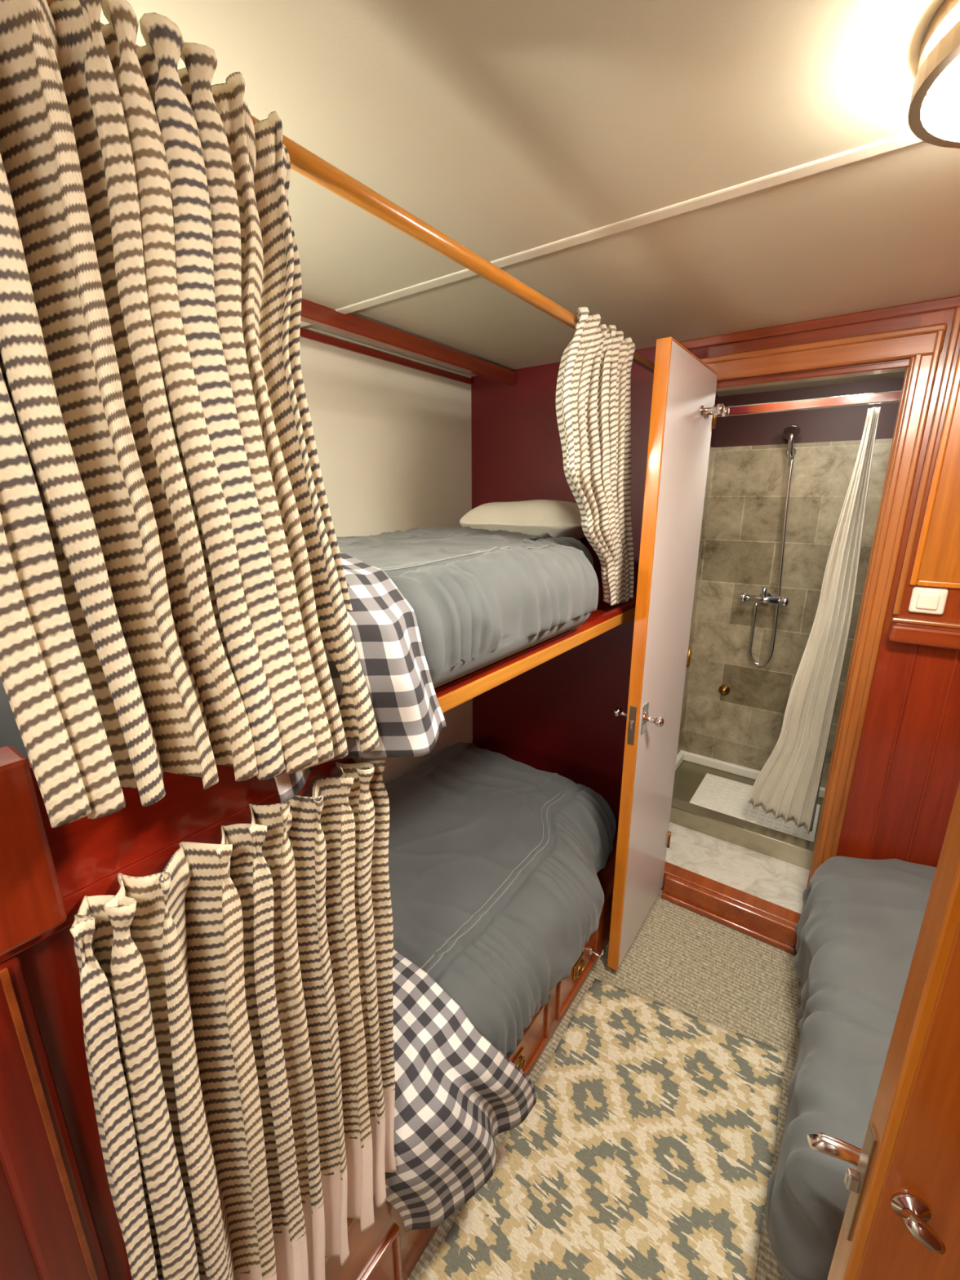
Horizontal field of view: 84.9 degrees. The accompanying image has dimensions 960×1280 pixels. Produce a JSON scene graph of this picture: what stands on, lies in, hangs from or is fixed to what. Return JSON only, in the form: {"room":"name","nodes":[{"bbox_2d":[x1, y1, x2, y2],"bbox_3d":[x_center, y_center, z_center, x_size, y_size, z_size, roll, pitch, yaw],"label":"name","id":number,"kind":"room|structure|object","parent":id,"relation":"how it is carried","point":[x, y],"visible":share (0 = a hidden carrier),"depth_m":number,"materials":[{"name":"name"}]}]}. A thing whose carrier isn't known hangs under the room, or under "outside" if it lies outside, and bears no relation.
{"room":"ship interior","nodes":[
{"label":"ship interior","id":0,"kind":"room"},
{"bbox_2d":[0,1160,40,1279],"bbox_3d":[-1.117,0.480,0.293,0.845,2.020,1.145,11,18,34],"label":"wall","id":1,"kind":"structure","parent":0,"point":[17,1262],"depth_m":0.52,"materials":[{"name":"red wood"}]},
{"bbox_2d":[0,954,111,1279],"bbox_3d":[-0.427,0.842,0.601,0.020,1.160,0.048,11,18,34],"label":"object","id":2,"kind":"structure","parent":1,"relation":"attached to","point":[38,1159],"depth_m":0.50,"materials":[{"name":"red wood"}]},
{"bbox_2d":[17,924,132,1279],"bbox_3d":[-0.415,0.644,0.594,0.012,0.774,0.079,11,18,34],"label":"trim","id":3,"kind":"structure","parent":1,"relation":"attached to","point":[51,969],"depth_m":0.53,"materials":[{"name":"red wood"}]},
{"bbox_2d":[46,0,654,373],"bbox_3d":[0.084,-0.664,1.001,0.048,0.048,1.855,11,18,34],"label":"curtain rod","id":4,"kind":"object","parent":1,"relation":"attached to","point":[304,162],"visible":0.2,"depth_m":0.75,"materials":[{"name":"brown wood"}]},
{"bbox_2d":[0,0,379,827],"bbox_3d":[-0.282,-0.178,0.509,0.162,0.713,0.373,9,18,31],"label":"curtain","id":5,"kind":"object","parent":4,"relation":"hanging from","point":[173,584],"visible":1,"depth_m":0.47,"materials":[{"name":"fabric"}]},
{"bbox_2d":[555,306,635,605],"bbox_3d":[0.315,-0.419,1.380,0.074,0.706,0.493,11,18,34],"label":"curtain","id":6,"kind":"object","parent":4,"relation":"hanging from","point":[593,388],"visible":1,"depth_m":1.31,"materials":[{"name":"beige fabric"}]},
{"bbox_2d":[299,326,472,783],"bbox_3d":[-0.932,0.207,1.266,0.040,2.040,3.000,11,18,34],"label":"wall","id":7,"kind":"structure","parent":0,"point":[393,442],"depth_m":1.87,"materials":[{"name":"beige paint"}]},
{"bbox_2d":[0,586,636,963],"bbox_3d":[-0.219,-0.067,1.389,0.888,0.185,1.855,11,18,34],"label":"bunk","id":8,"kind":"object","parent":7,"relation":"attached to","point":[46,873],"visible":0.13,"depth_m":0.52,"materials":[{"name":"red wood"}]},
{"bbox_2d":[69,757,396,1279],"bbox_3d":[-0.263,0.593,0.687,0.100,0.802,0.430,10,18,33],"label":"curtain","id":9,"kind":"object","parent":8,"relation":"hanging from","point":[237,995],"visible":1,"depth_m":0.63,"materials":[{"name":"fabric"}]},
{"bbox_2d":[0,526,598,760],"bbox_3d":[-0.282,-0.123,1.229,0.944,0.222,1.504,11,18,34],"label":"duvet","id":10,"kind":"object","parent":8,"relation":"on","point":[478,598],"visible":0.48,"depth_m":0.97,"materials":[{"name":"grey fabric"}]},
{"bbox_2d":[274,551,446,803],"bbox_3d":[-0.329,-0.004,0.805,0.555,0.272,0.276,11,18,34],"label":"throw","id":11,"kind":"object","parent":10,"relation":"on","point":[410,720],"visible":0.21,"depth_m":0.70,"materials":[{"name":"fabric"}]},
{"bbox_2d":[459,499,585,539],"bbox_3d":[0.181,-0.429,1.909,0.474,0.158,0.360,11,18,34],"label":"pillow","id":12,"kind":"object","parent":10,"relation":"on","point":[557,518],"visible":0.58,"depth_m":1.76,"materials":[{"name":"fabric"}]},
{"bbox_2d":[299,328,471,384],"bbox_3d":[-0.578,-0.867,1.437,0.012,0.022,1.845,11,18,34],"label":"trim","id":13,"kind":"structure","parent":7,"relation":"attached to","point":[306,334],"depth_m":1.75,"materials":[{"name":"red wood"}]},
{"bbox_2d":[300,297,515,385],"bbox_3d":[-0.416,-0.829,1.332,0.035,0.046,1.855,11,18,34],"label":"ceiling beam","id":14,"kind":"structure","parent":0,"point":[312,313],"depth_m":1.54,"materials":[{"name":"brown wood"}]},
{"bbox_2d":[99,0,959,376],"bbox_3d":[-0.018,-0.622,0.389,2.180,0.062,3.050,11,18,34],"label":"ceiling","id":15,"kind":"structure","parent":0,"point":[681,170],"depth_m":0.74,"materials":[{"name":"paint"}]},
{"bbox_2d":[907,0,959,148],"bbox_3d":[0.589,-0.578,0.502,0.278,0.087,0.278,11,18,34],"label":"ceiling lamp","id":16,"kind":"object","parent":15,"relation":"attached to","point":[936,122],"depth_m":0.55,"materials":[{"name":"white glass"}]},
{"bbox_2d":[407,889,800,1279],"bbox_3d":[-0.033,1.386,0.910,2.180,0.050,3.000,11,18,34],"label":"floor","id":17,"kind":"structure","parent":0,"point":[681,958],"depth_m":1.74,"materials":[{"name":"carpet"}]},
{"bbox_2d":[324,826,617,1279],"bbox_3d":[-0.213,0.955,1.661,0.901,0.390,1.855,11,18,34],"label":"bunk","id":18,"kind":"object","parent":17,"relation":"on","point":[384,1251],"visible":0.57,"depth_m":1.09,"materials":[{"name":"brown wood"}]},
{"bbox_2d":[384,742,616,1057],"bbox_3d":[-0.210,0.778,1.550,0.955,0.326,1.629,11,18,34],"label":"duvet","id":19,"kind":"object","parent":18,"relation":"on","point":[495,859],"visible":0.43,"depth_m":1.48,"materials":[{"name":"grey fabric"}]},
{"bbox_2d":[385,949,536,1233],"bbox_3d":[-0.255,0.887,1.172,0.631,0.382,0.440,11,18,34],"label":"throw","id":20,"kind":"object","parent":19,"relation":"on","point":[455,1091],"visible":0.5,"depth_m":1.01,"materials":[{"name":"fabric"}]},
{"bbox_2d":[589,946,604,957],"bbox_3d":[0.385,1.033,1.737,0.046,0.028,0.030,4,16,15],"label":"hook","id":21,"kind":"object","parent":18,"relation":"attached to","point":[591,952],"visible":1,"depth_m":1.73,"materials":[{"name":"silver metal"}]},
{"bbox_2d":[418,978,788,1279],"bbox_3d":[0.282,1.285,1.158,0.557,0.014,1.300,11,18,34],"label":"area rug","id":22,"kind":"object","parent":17,"relation":"on","point":[645,1149],"visible":0.98,"depth_m":1.26,"materials":[{"name":"beige carpet"}]},
{"bbox_2d":[661,861,800,954],"bbox_3d":[0.935,1.014,2.018,0.518,0.091,0.115,11,18,34],"label":"threshold","id":23,"kind":"object","parent":17,"relation":"on","point":[773,924],"visible":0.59,"depth_m":1.97,"materials":[{"name":"brown wood"}]},
{"bbox_2d":[807,781,959,1279],"bbox_3d":[0.716,0.468,0.475,0.647,1.910,0.111,6,16,21],"label":"door","id":24,"kind":"structure","parent":17,"relation":"on","point":[901,1220],"depth_m":0.57,"materials":[{"name":"brown wood"}]},
{"bbox_3d":[1.125,1.235,1.191,0.661,0.095,1.020,11,18,34],"label":"bed base","id":25,"kind":"object","parent":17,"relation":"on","visible":0},
{"bbox_2d":[765,856,936,1279],"bbox_3d":[1.096,0.973,1.158,0.750,0.418,1.100,11,18,34],"label":"duvet","id":26,"kind":"object","parent":25,"relation":"on","point":[858,927],"visible":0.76,"depth_m":1.15,"materials":[{"name":"grey fabric"}]},
{"bbox_2d":[676,394,719,755],"bbox_3d":[0.868,-0.121,2.481,0.040,2.040,1.050,11,18,34],"label":"wall","id":27,"kind":"structure","parent":0,"point":[717,397],"depth_m":2.81,"materials":[{"name":"tile"}]},
{"bbox_2d":[471,308,959,867],"bbox_3d":[0.862,0.055,1.830,2.180,2.040,0.050,11,18,34],"label":"wall","id":28,"kind":"structure","parent":0,"point":[556,716],"depth_m":1.92,"materials":[{"name":"brown wood"}]},
{"bbox_2d":[607,336,729,971],"bbox_3d":[0.587,0.137,1.701,0.157,1.901,0.499,11,18,34],"label":"door","id":29,"kind":"structure","parent":28,"relation":"in","point":[684,412],"depth_m":1.59,"materials":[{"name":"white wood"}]},
{"bbox_2d":[678,295,959,614],"bbox_3d":[1.173,-0.466,1.411,1.360,0.804,0.020,11,18,34],"label":"trim","id":30,"kind":"structure","parent":28,"relation":"attached to","point":[949,303],"depth_m":1.41,"materials":[{"name":"brown wood"}]},
{"bbox_2d":[698,323,947,906],"bbox_3d":[0.934,0.103,1.776,0.634,1.976,0.091,11,18,34],"label":"trim","id":31,"kind":"structure","parent":28,"relation":"attached to","point":[923,345],"depth_m":1.49,"materials":[{"name":"brown wood"}]},
{"bbox_2d":[866,644,959,862],"bbox_3d":[1.427,0.601,1.517,0.458,1.150,0.006,11,18,34],"label":"trim","id":32,"kind":"structure","parent":28,"relation":"attached to","point":[915,651],"depth_m":1.55,"materials":[{"name":"brown wood"}]},
{"bbox_2d":[888,616,959,650],"bbox_3d":[1.444,0.019,1.317,0.665,0.067,0.055,11,18,34],"label":"wall ledge","id":33,"kind":"object","parent":28,"relation":"attached to","point":[927,633],"visible":1,"depth_m":1.45,"materials":[{"name":"brown wood"}]},
{"bbox_2d":[908,586,948,614],"bbox_3d":[1.242,-0.108,1.454,0.076,0.071,0.024,11,18,34],"label":"light switch","id":34,"kind":"object","parent":28,"relation":"attached to","point":[923,600],"visible":1,"depth_m":1.45,"materials":[{"name":"white plastic"}]},
{"bbox_2d":[909,348,959,588],"bbox_3d":[1.361,-0.422,1.287,0.382,0.615,0.012,11,18,34],"label":"trim","id":35,"kind":"structure","parent":28,"relation":"attached to","point":[936,563],"depth_m":1.40,"materials":[{"name":"brown wood"}]},
{"bbox_2d":[665,760,823,913],"bbox_3d":[1.257,0.894,2.464,0.920,0.090,1.050,11,18,34],"label":"floor","id":36,"kind":"structure","parent":0,"point":[778,882],"depth_m":2.19,"materials":[{"name":"stone"}]},
{"bbox_2d":[669,750,825,870],"bbox_3d":[1.345,0.790,2.561,0.920,0.120,0.750,11,18,34],"label":"shower curb","id":37,"kind":"object","parent":36,"relation":"on","point":[786,847],"visible":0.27,"depth_m":2.31,"materials":[{"name":"marble"},{"name":"stone tile"}]},
{"bbox_2d":[689,773,820,842],"bbox_3d":[1.334,0.840,2.577,0.540,0.014,0.520,11,18,34],"label":"bath mat","id":38,"kind":"object","parent":36,"relation":"on","point":[728,797],"visible":0.44,"depth_m":2.62,"materials":[{"name":"fabric"}]},
{"bbox_2d":[680,377,904,787],"bbox_3d":[1.576,-0.162,2.636,0.920,2.040,0.040,11,18,34],"label":"wall","id":39,"kind":"structure","parent":0,"point":[742,726],"depth_m":2.64,"materials":[{"name":"tile"}]},
{"bbox_2d":[719,684,729,694],"bbox_3d":[1.340,0.278,2.885,0.056,0.056,0.034,11,18,34],"label":"drain fitting","id":40,"kind":"object","parent":39,"relation":"attached to","point":[723,689],"visible":1,"depth_m":2.88,"materials":[{"name":"gold metal"}]},
{"bbox_2d":[738,424,800,666],"bbox_3d":[1.428,-0.431,2.581,0.226,1.163,0.107,11,18,34],"label":"shower","id":41,"kind":"object","parent":39,"relation":"attached to","point":[791,432],"visible":1,"depth_m":2.58,"materials":[{"name":"silver metal"}]},
{"bbox_2d":[716,390,902,417],"bbox_3d":[1.160,-0.834,1.858,0.920,0.033,0.018,11,18,34],"label":"rail","id":42,"kind":"object","parent":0,"point":[893,396],"depth_m":1.83,"materials":[{"name":"silver metal"}]},
{"bbox_2d":[747,407,880,833],"bbox_3d":[1.295,-0.013,2.062,0.250,1.650,0.081,11,18,34],"label":"shower curtain","id":43,"kind":"object","parent":42,"relation":"hanging from","point":[788,785],"visible":1,"depth_m":2.07,"materials":[{"name":"fabric"}]},
{"bbox_2d":[715,371,905,396],"bbox_3d":[1.257,-1.051,1.939,0.920,0.040,1.050,11,18,34],"label":"ceiling","id":44,"kind":"structure","parent":0,"point":[900,374],"depth_m":2.33,"materials":[{"name":"brown wood"}]}
]}

